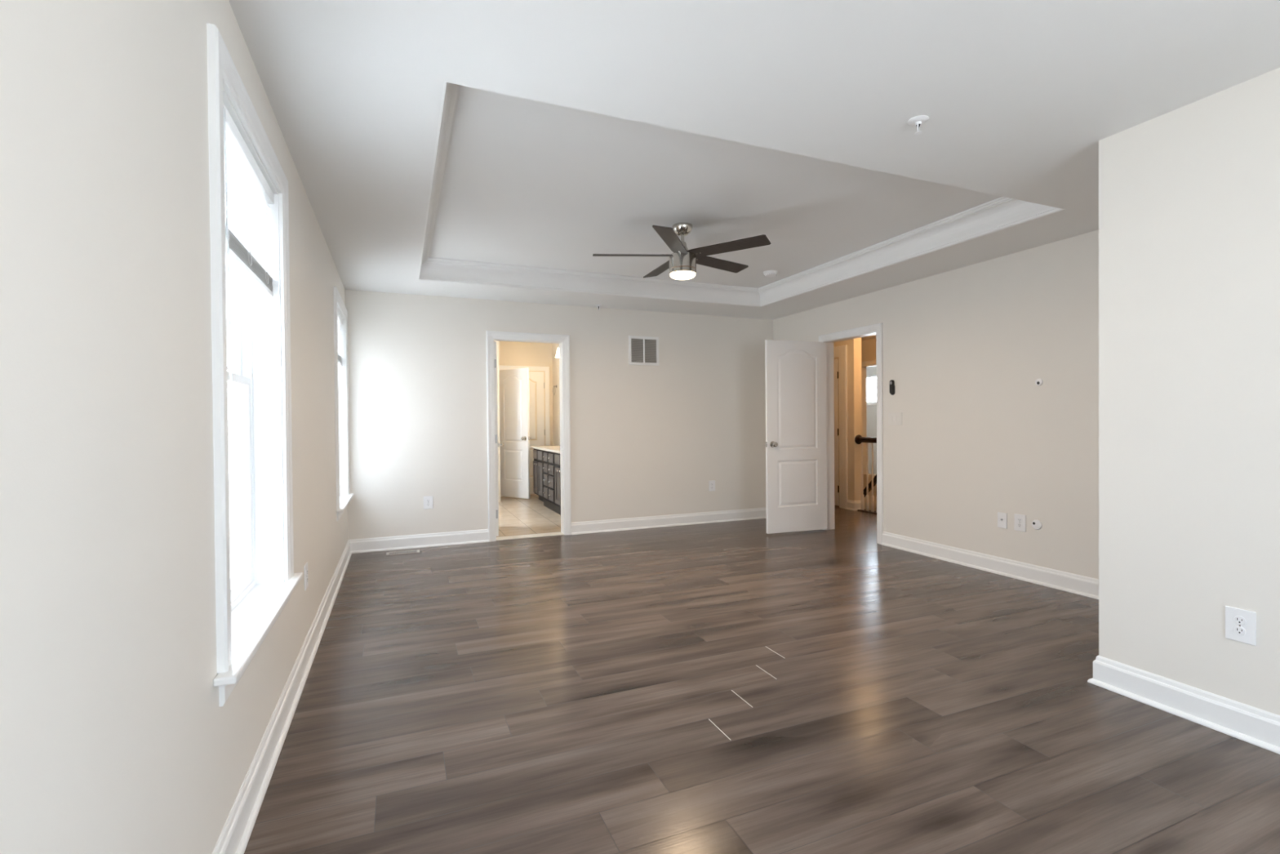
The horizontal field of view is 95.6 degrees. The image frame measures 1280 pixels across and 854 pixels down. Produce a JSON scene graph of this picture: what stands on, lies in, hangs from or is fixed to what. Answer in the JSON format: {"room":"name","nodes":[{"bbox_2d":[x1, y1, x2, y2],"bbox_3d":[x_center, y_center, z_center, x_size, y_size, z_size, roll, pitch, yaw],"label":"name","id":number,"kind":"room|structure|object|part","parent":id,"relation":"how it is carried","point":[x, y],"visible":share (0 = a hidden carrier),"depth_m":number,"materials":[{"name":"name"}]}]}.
{"room":"empty bedroom","nodes":[
{"label":"empty bedroom","id":0,"kind":"room"},
{"bbox_2d":[0,0,348,853],"bbox_3d":[-1.215,-0.164,1.552,0.160,2.720,8.440,-1,1,-23],"label":"wall","id":1,"kind":"structure","parent":0,"point":[116,736],"depth_m":1.01,"materials":[{"name":"paint"}]},
{"bbox_2d":[206,22,302,706],"bbox_3d":[-1.361,-0.154,1.970,0.208,1.776,1.135,-1,1,-23],"label":"window","id":2,"kind":"structure","parent":1,"relation":"in","point":[247,607],"depth_m":2.28,"materials":[{"name":"plastic"}]},
{"bbox_3d":[-1.443,-0.541,1.929,0.027,0.767,0.813,-1,1,-23],"label":"sash","id":3,"kind":"part","parent":2,"relation":"part of","materials":[{"name":"glass"}]},
{"bbox_3d":[-1.410,0.211,1.947,0.026,0.810,0.813,-1,1,-23],"label":"sash","id":4,"kind":"part","parent":2,"relation":"part of","materials":[{"name":"glass"}]},
{"bbox_3d":[-1.427,-0.147,1.938,0.060,1.617,0.875,-1,1,-23],"label":"frame","id":5,"kind":"part","parent":2,"relation":"part of","materials":[{"name":"plastic"}]},
{"bbox_2d":[223,103,274,422],"bbox_3d":[-1.335,-0.480,1.974,0.057,0.930,0.847,-1,1,-23],"label":"window blind","id":6,"kind":"object","parent":2,"relation":"attached to","point":[236,253],"visible":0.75,"depth_m":1.95,"materials":[{"name":"white plastic"}]},
{"bbox_3d":[-1.343,-0.726,1.968,0.032,0.357,0.053,-1,1,-23],"label":"ladder cord","id":7,"kind":"part","parent":6,"relation":"part of","materials":[{"name":"white fabric"}]},
{"bbox_3d":[-1.347,-0.924,1.966,0.040,0.042,0.847,-1,1,-23],"label":"head rail","id":8,"kind":"part","parent":6,"relation":"part of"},
{"bbox_3d":[-1.343,-0.534,1.970,0.026,0.018,0.841,-1,1,-23],"label":"rail","id":9,"kind":"part","parent":6,"relation":"part of","materials":[{"name":"grey plastic"}]},
{"bbox_3d":[-1.452,-0.728,2.230,0.032,0.357,0.053,-1,1,-23],"label":"ladder cord","id":10,"kind":"part","parent":6,"relation":"part of","materials":[{"name":"white fabric"}]},
{"bbox_3d":[-1.326,0.649,1.990,0.148,0.022,1.135,-1,1,-23],"label":"sill","id":11,"kind":"part","parent":2,"relation":"part of","materials":[{"name":"white wood"}]},
{"bbox_2d":[212,539,351,853],"bbox_3d":[-1.116,1.132,1.601,0.030,0.127,8.200,-1,1,-23],"label":"baseboard","id":12,"kind":"structure","parent":1,"relation":"attached to","point":[233,838],"depth_m":2.08,"materials":[{"name":"white wood"}]},
{"bbox_2d":[304,561,308,590],"bbox_3d":[-1.688,0.755,2.939,0.009,0.124,0.086,-1,1,-23],"label":"wall outlet","id":13,"kind":"object","parent":1,"relation":"attached to","point":[306,579],"visible":1,"depth_m":2.92,"materials":[{"name":"plastic"}]},
{"bbox_2d":[333,286,353,521],"bbox_3d":[-2.555,-0.173,4.847,0.208,1.776,1.125,-1,1,-23],"label":"window","id":14,"kind":"structure","parent":1,"relation":"in","point":[344,495],"depth_m":5.24,"materials":[{"name":"glass"}]},
{"bbox_2d":[337,311,342,366],"bbox_3d":[-2.529,-0.499,4.850,0.057,0.930,0.837,-1,1,-23],"label":"window blind","id":15,"kind":"object","parent":14,"relation":"attached to","point":[340,321],"visible":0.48,"depth_m":5.09,"materials":[{"name":"white plastic"}]},
{"bbox_3d":[-2.541,-0.943,4.843,0.040,0.042,0.837,-1,1,-23],"label":"head rail","id":16,"kind":"part","parent":15,"relation":"part of","materials":[{"name":"white plastic"}]},
{"bbox_3d":[-2.521,0.630,4.867,0.148,0.022,1.125,-1,1,-23],"label":"sill","id":17,"kind":"part","parent":14,"relation":"part of","materials":[{"name":"white wood"}]},
{"bbox_2d":[493,340,500,502],"bbox_3d":[-2.636,-0.150,7.388,2.010,2.600,3.430,-1,1,-23],"label":"wall","id":18,"kind":"structure","parent":0,"point":[497,342],"depth_m":8.75,"materials":[{"name":"paint"}]},
{"bbox_2d":[493,342,503,536],"bbox_3d":[-1.576,0.124,6.354,0.168,2.015,0.715,-1,1,-13],"label":"door","id":19,"kind":"structure","parent":18,"relation":"in","point":[497,444],"depth_m":6.02,"materials":[{"name":"white wood"}]},
{"bbox_3d":[-1.592,0.199,6.645,0.066,0.065,0.065,-1,1,-13],"label":"knob","id":20,"kind":"part","parent":19,"relation":"part of","materials":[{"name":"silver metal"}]},
{"bbox_2d":[499,368,530,498],"bbox_3d":[-1.986,0.100,9.143,0.665,2.015,0.168,0,1,34],"label":"door","id":21,"kind":"structure","parent":18,"relation":"in","point":[514,417],"depth_m":9.11,"materials":[{"name":"white wood"}]},
{"bbox_2d":[498,341,553,494],"bbox_3d":[-1.955,-0.178,9.582,1.030,2.600,0.100,-1,1,-23],"label":"wall","id":22,"kind":"structure","parent":0,"point":[510,353],"depth_m":9.60,"materials":[{"name":"paint"}]},
{"bbox_2d":[498,364,550,445],"bbox_3d":[-1.893,0.061,9.544,0.836,2.123,0.021,-1,1,-23],"label":"door frame","id":23,"kind":"structure","parent":22,"relation":"attached to","point":[546,369],"depth_m":9.67,"materials":[{"name":"white wood"}]},
{"bbox_2d":[528,371,545,493],"bbox_3d":[-1.903,0.095,9.564,0.675,2.015,0.168,-1,1,-23],"label":"door","id":24,"kind":"structure","parent":22,"relation":"in","point":[538,376],"depth_m":9.62,"materials":[{"name":"white wood"}]},
{"bbox_2d":[551,343,559,445],"bbox_3d":[-0.776,-0.174,8.215,0.100,2.600,3.530,-1,1,-23],"label":"wall","id":25,"kind":"structure","parent":0,"point":[556,398],"depth_m":9.52,"materials":[{"name":"paint"}]},
{"bbox_2d":[555,346,559,357],"bbox_3d":[-1.103,-1.158,8.608,0.179,0.195,0.720,-1,1,-23],"label":"vanity light","id":26,"kind":"object","parent":25,"relation":"attached to","point":[557,349],"visible":0.12,"depth_m":8.82,"materials":[{"name":"white glass"}]},
{"bbox_2d":[345,289,773,539],"bbox_3d":[-0.550,0.283,6.335,4.726,3.720,0.120,-1,1,-23],"label":"wall","id":27,"kind":"structure","parent":0,"point":[646,441],"depth_m":6.21,"materials":[{"name":"paint"}]},
{"bbox_2d":[349,528,488,553],"bbox_3d":[-2.112,1.100,5.611,1.267,0.127,0.030,-1,1,-23],"label":"baseboard","id":28,"kind":"structure","parent":27,"relation":"attached to","point":[460,537],"depth_m":5.60,"materials":[{"name":"white wood"}]},
{"bbox_2d":[423,495,433,509],"bbox_3d":[-2.057,0.735,5.643,0.086,0.124,0.009,-1,1,-23],"label":"wall outlet","id":29,"kind":"object","parent":27,"relation":"attached to","point":[428,500],"visible":1,"depth_m":5.64,"materials":[{"name":"plastic"}]},
{"bbox_2d":[486,330,571,542],"bbox_3d":[-1.166,0.089,6.078,0.861,2.123,0.162,-1,1,-23],"label":"door frame","id":30,"kind":"structure","parent":27,"relation":"attached to","point":[563,340],"depth_m":6.08,"materials":[{"name":"white wood"}]},
{"bbox_2d":[628,335,658,365],"bbox_3d":[0.045,-0.854,6.503,0.366,0.322,0.012,-1,1,-23],"label":"air vent","id":31,"kind":"object","parent":27,"relation":"in","point":[642,350],"visible":1,"depth_m":6.50,"materials":[{"name":"metal"}]},
{"bbox_2d":[571,507,765,534],"bbox_3d":[0.468,1.068,6.682,2.598,0.127,0.030,-1,1,-23],"label":"baseboard","id":32,"kind":"structure","parent":27,"relation":"attached to","point":[651,522],"depth_m":6.61,"materials":[{"name":"white wood"}]},
{"bbox_2d":[708,480,715,491],"bbox_3d":[0.851,0.694,6.850,0.086,0.124,0.009,-1,1,-23],"label":"wall outlet","id":33,"kind":"object","parent":27,"relation":"attached to","point":[711,483],"visible":1,"depth_m":6.84,"materials":[{"name":"plastic"}]},
{"bbox_2d":[228,0,1279,340],"bbox_3d":[2.438,-1.453,5.442,9.600,0.280,12.600,-1,1,-23],"label":"ceiling","id":34,"kind":"structure","parent":0,"point":[1019,98],"depth_m":2.42,"materials":[{"name":"paint"}]},
{"bbox_2d":[595,303,602,310],"bbox_3d":[-0.438,-1.269,6.155,0.080,0.054,0.080,-1,1,-43],"label":"sprinkler head","id":35,"kind":"object","parent":34,"relation":"attached to","point":[598,305],"visible":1,"depth_m":6.14},
{"bbox_2d":[592,222,770,279],"bbox_3d":[0.303,-1.272,4.266,1.275,0.383,1.228,-1,1,-23],"label":"ceiling fan","id":36,"kind":"object","parent":34,"relation":"hanging from","point":[682,264],"visible":1,"depth_m":4.15,"materials":[{"name":"brushed nickel"},{"name":"wood"},{"name":"glass"}]},
{"bbox_3d":[-0.047,-1.245,4.212,0.595,0.034,0.131,-1,1,-3],"label":"blade","id":37,"kind":"part","parent":36,"relation":"part of","materials":[{"name":"brown wood"}]},
{"bbox_3d":[0.190,-1.250,4.562,0.142,0.034,0.594,-1,1,-23],"label":"blade","id":38,"kind":"part","parent":36,"relation":"part of","materials":[{"name":"brown wood"}]},
{"bbox_3d":[0.215,-1.244,3.883,0.131,0.034,0.595,0,1,15],"label":"blade","id":39,"kind":"part","parent":36,"relation":"part of","materials":[{"name":"brown wood"}]},
{"bbox_3d":[0.312,-1.097,4.229,0.188,0.034,0.188,-1,1,-23],"label":"lamp shade","id":40,"kind":"part","parent":36,"relation":"part of","materials":[{"name":"white glass"}]},
{"bbox_3d":[0.590,-1.253,4.450,0.595,0.034,0.131,-1,1,-39],"label":"blade","id":41,"kind":"part","parent":36,"relation":"part of","materials":[{"name":"brown wood"}]},
{"bbox_3d":[0.609,-1.249,4.031,0.595,0.034,0.131,0,1,33],"label":"blade","id":42,"kind":"part","parent":36,"relation":"part of","materials":[{"name":"brown wood"}]},
{"bbox_2d":[417,80,1063,306],"bbox_3d":[0.304,-1.374,4.226,3.504,0.178,3.146,-1,1,-23],"label":"crown molding","id":43,"kind":"structure","parent":34,"relation":"attached to","point":[1002,212],"depth_m":5.06,"materials":[{"name":"white wood"}]},
{"bbox_2d":[763,270,777,277],"bbox_3d":[1.251,-1.464,5.566,0.134,0.040,0.134,-1,1,-23],"label":"smoke detector","id":44,"kind":"object","parent":34,"relation":"attached to","point":[769,273],"visible":1,"depth_m":5.52,"materials":[{"name":"plastic"}]},
{"bbox_2d":[907,115,928,134],"bbox_3d":[1.154,-1.245,2.407,0.080,0.054,0.080,0,1,32],"label":"sprinkler head","id":45,"kind":"object","parent":34,"relation":"attached to","point":[917,121],"visible":1,"depth_m":2.40},
{"bbox_2d":[244,494,1279,853],"bbox_3d":[0.942,1.175,4.378,6.240,0.050,11.950,-1,1,-23],"label":"floor","id":46,"kind":"structure","parent":0,"point":[732,686],"depth_m":2.35,"materials":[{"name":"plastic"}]},
{"bbox_2d":[386,549,419,555],"bbox_3d":[-2.195,1.163,5.380,0.286,0.006,0.104,-1,1,-23],"label":"floor vent","id":47,"kind":"object","parent":46,"relation":"in","point":[418,550],"visible":1,"depth_m":5.38,"materials":[{"name":"metal"}]},
{"bbox_2d":[496,531,564,540],"bbox_3d":[-1.159,1.145,6.091,0.705,0.012,0.134,-1,1,-23],"label":"threshold","id":48,"kind":"object","parent":46,"relation":"on","point":[550,534],"visible":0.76,"depth_m":6.07,"materials":[{"name":"stone"}]},
{"bbox_2d":[533,448,560,515],"bbox_3d":[-1.080,0.729,8.148,0.489,0.800,2.030,-1,1,-23],"label":"vanity cabinet","id":49,"kind":"object","parent":46,"relation":"on","point":[546,464],"visible":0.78,"depth_m":8.11,"materials":[{"name":"grey wood"}]},
{"bbox_3d":[-1.588,0.762,8.842,0.020,0.480,0.280,-1,1,-23],"label":"door","id":50,"kind":"part","parent":49,"relation":"part of","materials":[{"name":"grey wood"}]},
{"bbox_3d":[-1.457,0.764,8.528,0.020,0.480,0.280,-1,1,-23],"label":"door","id":51,"kind":"part","parent":49,"relation":"part of","materials":[{"name":"grey wood"}]},
{"bbox_2d":[530,445,559,453],"bbox_3d":[-1.071,0.264,8.150,0.505,0.130,2.052,-1,1,-23],"label":"countertop","id":52,"kind":"structure","parent":49,"relation":"on","point":[556,449],"depth_m":8.34,"materials":[{"name":"stone"}]},
{"bbox_3d":[-1.326,0.930,8.216,0.020,0.152,0.232,-1,1,-23],"label":"drawer","id":53,"kind":"part","parent":49,"relation":"part of","materials":[{"name":"grey wood"}]},
{"bbox_3d":[-1.327,0.750,8.214,0.020,0.152,0.232,-1,1,-23],"label":"drawer","id":54,"kind":"part","parent":49,"relation":"part of","materials":[{"name":"grey wood"}]},
{"bbox_3d":[-1.329,0.582,8.212,0.020,0.127,0.232,-1,1,-23],"label":"drawer","id":55,"kind":"part","parent":49,"relation":"part of","materials":[{"name":"grey wood"}]},
{"bbox_3d":[-1.330,0.425,8.210,0.020,0.122,0.232,-1,1,-23],"label":"drawer","id":56,"kind":"part","parent":49,"relation":"part of","materials":[{"name":"grey wood"}]},
{"bbox_3d":[-1.206,0.752,7.923,0.020,0.152,0.262,-1,1,-23],"label":"drawer","id":57,"kind":"part","parent":49,"relation":"part of","materials":[{"name":"grey wood"}]},
{"bbox_3d":[-1.208,0.584,7.921,0.020,0.127,0.262,-1,1,-23],"label":"drawer","id":58,"kind":"part","parent":49,"relation":"part of","materials":[{"name":"grey wood"}]},
{"bbox_3d":[-1.209,0.427,7.920,0.020,0.122,0.262,-1,1,-23],"label":"drawer","id":59,"kind":"part","parent":49,"relation":"part of","materials":[{"name":"grey wood"}]},
{"bbox_3d":[-1.205,0.932,7.925,0.020,0.152,0.262,-1,1,-23],"label":"drawer","id":60,"kind":"part","parent":49,"relation":"part of","materials":[{"name":"grey wood"}]},
{"bbox_3d":[-1.072,0.770,7.600,0.020,0.480,0.270,-1,1,-23],"label":"door","id":61,"kind":"part","parent":49,"relation":"part of","materials":[{"name":"grey wood"}]},
{"bbox_2d":[857,509,876,514],"bbox_3d":[3.488,1.114,6.328,0.120,0.032,2.999,-1,1,-23],"label":"nosing","id":62,"kind":"structure","parent":46,"relation":"on","point":[864,510],"depth_m":7.51,"materials":[{"name":"brown wood"}]},
{"bbox_2d":[854,434,876,512],"bbox_3d":[3.437,0.604,6.411,0.128,0.987,2.800,-1,1,-23],"label":"stair railing","id":63,"kind":"object","parent":62,"relation":"on","point":[859,439],"visible":0.2,"depth_m":7.55,"materials":[{"name":"paint"}]},
{"bbox_3d":[3.437,0.175,6.397,0.064,0.069,2.780,-1,1,-23],"label":"handrail","id":64,"kind":"part","parent":63,"relation":"part of","materials":[{"name":"brown wood"}]},
{"bbox_2d":[833,337,862,506],"bbox_3d":[2.504,0.374,8.730,0.200,3.440,2.200,-1,1,-23],"label":"wall","id":65,"kind":"structure","parent":0,"point":[854,395],"depth_m":7.71,"materials":[{"name":"paint"}]},
{"bbox_2d":[834,358,839,505],"bbox_3d":[2.595,0.070,8.286,0.168,2.015,0.725,-1,1,-23],"label":"door","id":66,"kind":"structure","parent":65,"relation":"in","point":[836,361],"depth_m":7.98,"materials":[{"name":"white wood"}]},
{"bbox_2d":[834,344,848,508],"bbox_3d":[2.571,-0.003,8.268,0.021,2.201,1.052,-1,1,-23],"label":"door frame","id":67,"kind":"structure","parent":65,"relation":"attached to","point":[841,351],"depth_m":7.84,"materials":[{"name":"white wood"}]},
{"bbox_2d":[846,499,861,511],"bbox_3d":[2.867,1.037,7.743,0.160,0.127,0.150,-1,1,-23],"label":"baseboard","id":68,"kind":"structure","parent":65,"relation":"attached to","point":[854,505],"depth_m":7.69,"materials":[{"name":"white wood"}]},
{"bbox_2d":[861,337,876,511],"bbox_3d":[3.740,0.563,8.757,0.100,3.840,7.300,-1,1,-23],"label":"wall","id":69,"kind":"structure","parent":0,"point":[868,346],"depth_m":9.14,"materials":[{"name":"paint"}]},
{"bbox_2d":[861,360,875,366],"bbox_3d":[3.730,-0.139,8.602,0.021,1.768,1.386,-1,1,-23],"label":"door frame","id":70,"kind":"structure","parent":69,"relation":"attached to","point":[873,362],"depth_m":9.00,"materials":[{"name":"beige wood"}]},
{"bbox_2d":[866,365,876,474],"bbox_3d":[4.242,0.545,10.157,0.100,3.840,5.100,-1,1,-23],"label":"wall","id":71,"kind":"structure","parent":0,"point":[871,410],"depth_m":10.32,"materials":[{"name":"paint"}]},
{"bbox_2d":[866,374,876,405],"bbox_3d":[4.155,-0.653,10.264,0.110,0.545,0.640,-1,1,-23],"label":"window","id":72,"kind":"structure","parent":71,"relation":"in","point":[869,403],"depth_m":10.38,"materials":[{"name":"plastic"}]},
{"bbox_2d":[773,230,1098,578],"bbox_3d":[2.528,0.269,5.242,0.120,3.720,4.500,-1,1,-23],"label":"wall","id":73,"kind":"structure","parent":0,"point":[965,349],"depth_m":4.52,"materials":[{"name":"paint"}]},
{"bbox_2d":[764,339,826,533],"bbox_3d":[1.665,0.099,6.168,0.753,2.015,0.168,-1,1,-19],"label":"door","id":74,"kind":"structure","parent":73,"relation":"in","point":[796,379],"depth_m":6.15,"materials":[{"name":"white wood"}]},
{"bbox_3d":[1.394,0.180,6.021,0.065,0.065,0.066,-1,1,-19],"label":"knob","id":75,"kind":"part","parent":74,"relation":"part of","materials":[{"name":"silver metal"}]},
{"bbox_2d":[818,322,883,544],"bbox_3d":[2.212,0.062,5.996,0.162,2.123,0.898,-1,1,-23],"label":"door frame","id":76,"kind":"structure","parent":73,"relation":"attached to","point":[874,329],"depth_m":6.01,"materials":[{"name":"white wood"}]},
{"bbox_3d":[2.277,0.061,6.023,0.021,2.123,0.898,-1,1,-23],"label":"casing","id":77,"kind":"part","parent":76,"relation":"part of","materials":[{"name":"white wood"}]},
{"bbox_2d":[888,379,894,395],"bbox_3d":[2.359,-0.370,5.438,0.026,0.142,0.050,-1,1,-23],"label":"remote","id":78,"kind":"object","parent":73,"relation":"attached to","point":[891,384],"visible":1,"depth_m":5.42,"materials":[{"name":"black plastic"}]},
{"bbox_2d":[888,412,902,425],"bbox_3d":[2.380,-0.077,5.419,0.008,0.118,0.163,-1,1,-23],"label":"light switch","id":79,"kind":"object","parent":73,"relation":"attached to","point":[894,418],"visible":1,"depth_m":5.41,"materials":[{"name":"plastic"}]},
{"bbox_2d":[997,511,1007,528],"bbox_3d":[2.781,0.717,4.464,0.018,0.118,0.074,-1,1,-23],"label":"plate","id":80,"kind":"object","parent":73,"relation":"attached to","point":[1002,517],"visible":1,"depth_m":4.46,"materials":[{"name":"plastic"}]},
{"bbox_2d":[1013,513,1026,531],"bbox_3d":[2.839,0.715,4.338,0.009,0.124,0.086,-1,1,-23],"label":"wall outlet","id":81,"kind":"object","parent":73,"relation":"attached to","point":[1020,519],"visible":1,"depth_m":4.33,"materials":[{"name":"plastic"}]},
{"bbox_2d":[1031,520,1042,529],"bbox_3d":[2.884,0.711,4.223,0.013,0.072,0.072,-1,1,-23],"label":"cable grommet","id":82,"kind":"object","parent":73,"relation":"attached to","point":[1036,524],"visible":1,"depth_m":4.21,"materials":[{"name":"plastic"}]},
{"bbox_2d":[1035,378,1043,385],"bbox_3d":[2.882,-0.324,4.196,0.013,0.052,0.052,-1,1,-23],"label":"cable grommet","id":83,"kind":"object","parent":73,"relation":"attached to","point":[1038,381],"visible":1,"depth_m":4.19,"materials":[{"name":"plastic"}]},
{"bbox_2d":[1098,67,1279,715],"bbox_3d":[3.486,-0.058,1.133,1.494,2.440,3.820,-1,1,-23],"label":"wall","id":84,"kind":"structure","parent":0,"point":[1189,194],"depth_m":2.30,"materials":[{"name":"paint"}]},
{"bbox_2d":[881,531,1279,754],"bbox_3d":[2.924,1.091,2.326,1.404,0.127,6.440,-1,1,-23],"label":"baseboard","id":85,"kind":"structure","parent":84,"relation":"attached to","point":[1260,727],"depth_m":2.47,"materials":[{"name":"white wood"}]},
{"bbox_2d":[1225,605,1256,645],"bbox_3d":[2.249,0.744,2.175,0.009,0.124,0.086,-1,1,-23],"label":"wall outlet","id":86,"kind":"object","parent":84,"relation":"attached to","point":[1240,624],"visible":1,"depth_m":2.17,"materials":[{"name":"plastic"}]},
{"bbox_2d":[1233,626,1245,635],"bbox_3d":[2.247,0.763,2.174,0.003,0.033,0.033,-1,1,-23],"label":"receptacle","id":87,"kind":"object","parent":86,"relation":"attached to","point":[1237,630],"depth_m":2.17,"materials":[{"name":"plastic"}]},
{"bbox_2d":[1234,615,1245,624],"bbox_3d":[2.246,0.724,2.174,0.003,0.033,0.033,-1,1,-23],"label":"receptacle","id":88,"kind":"object","parent":86,"relation":"attached to","point":[1238,620],"depth_m":2.17,"materials":[{"name":"plastic"}]},
{"bbox_3d":[3.719,2.509,8.761,2.180,0.050,7.300,-1,1,-23],"label":"floor","id":89,"kind":"structure","parent":0,"visible":0},
{"bbox_2d":[862,474,876,497],"bbox_3d":[3.594,1.117,8.213,0.044,2.745,1.449,-1,1,-23],"label":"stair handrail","id":90,"kind":"object","parent":89,"relation":"on","point":[864,493],"visible":0.02,"depth_m":8.60,"materials":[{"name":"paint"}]}
]}

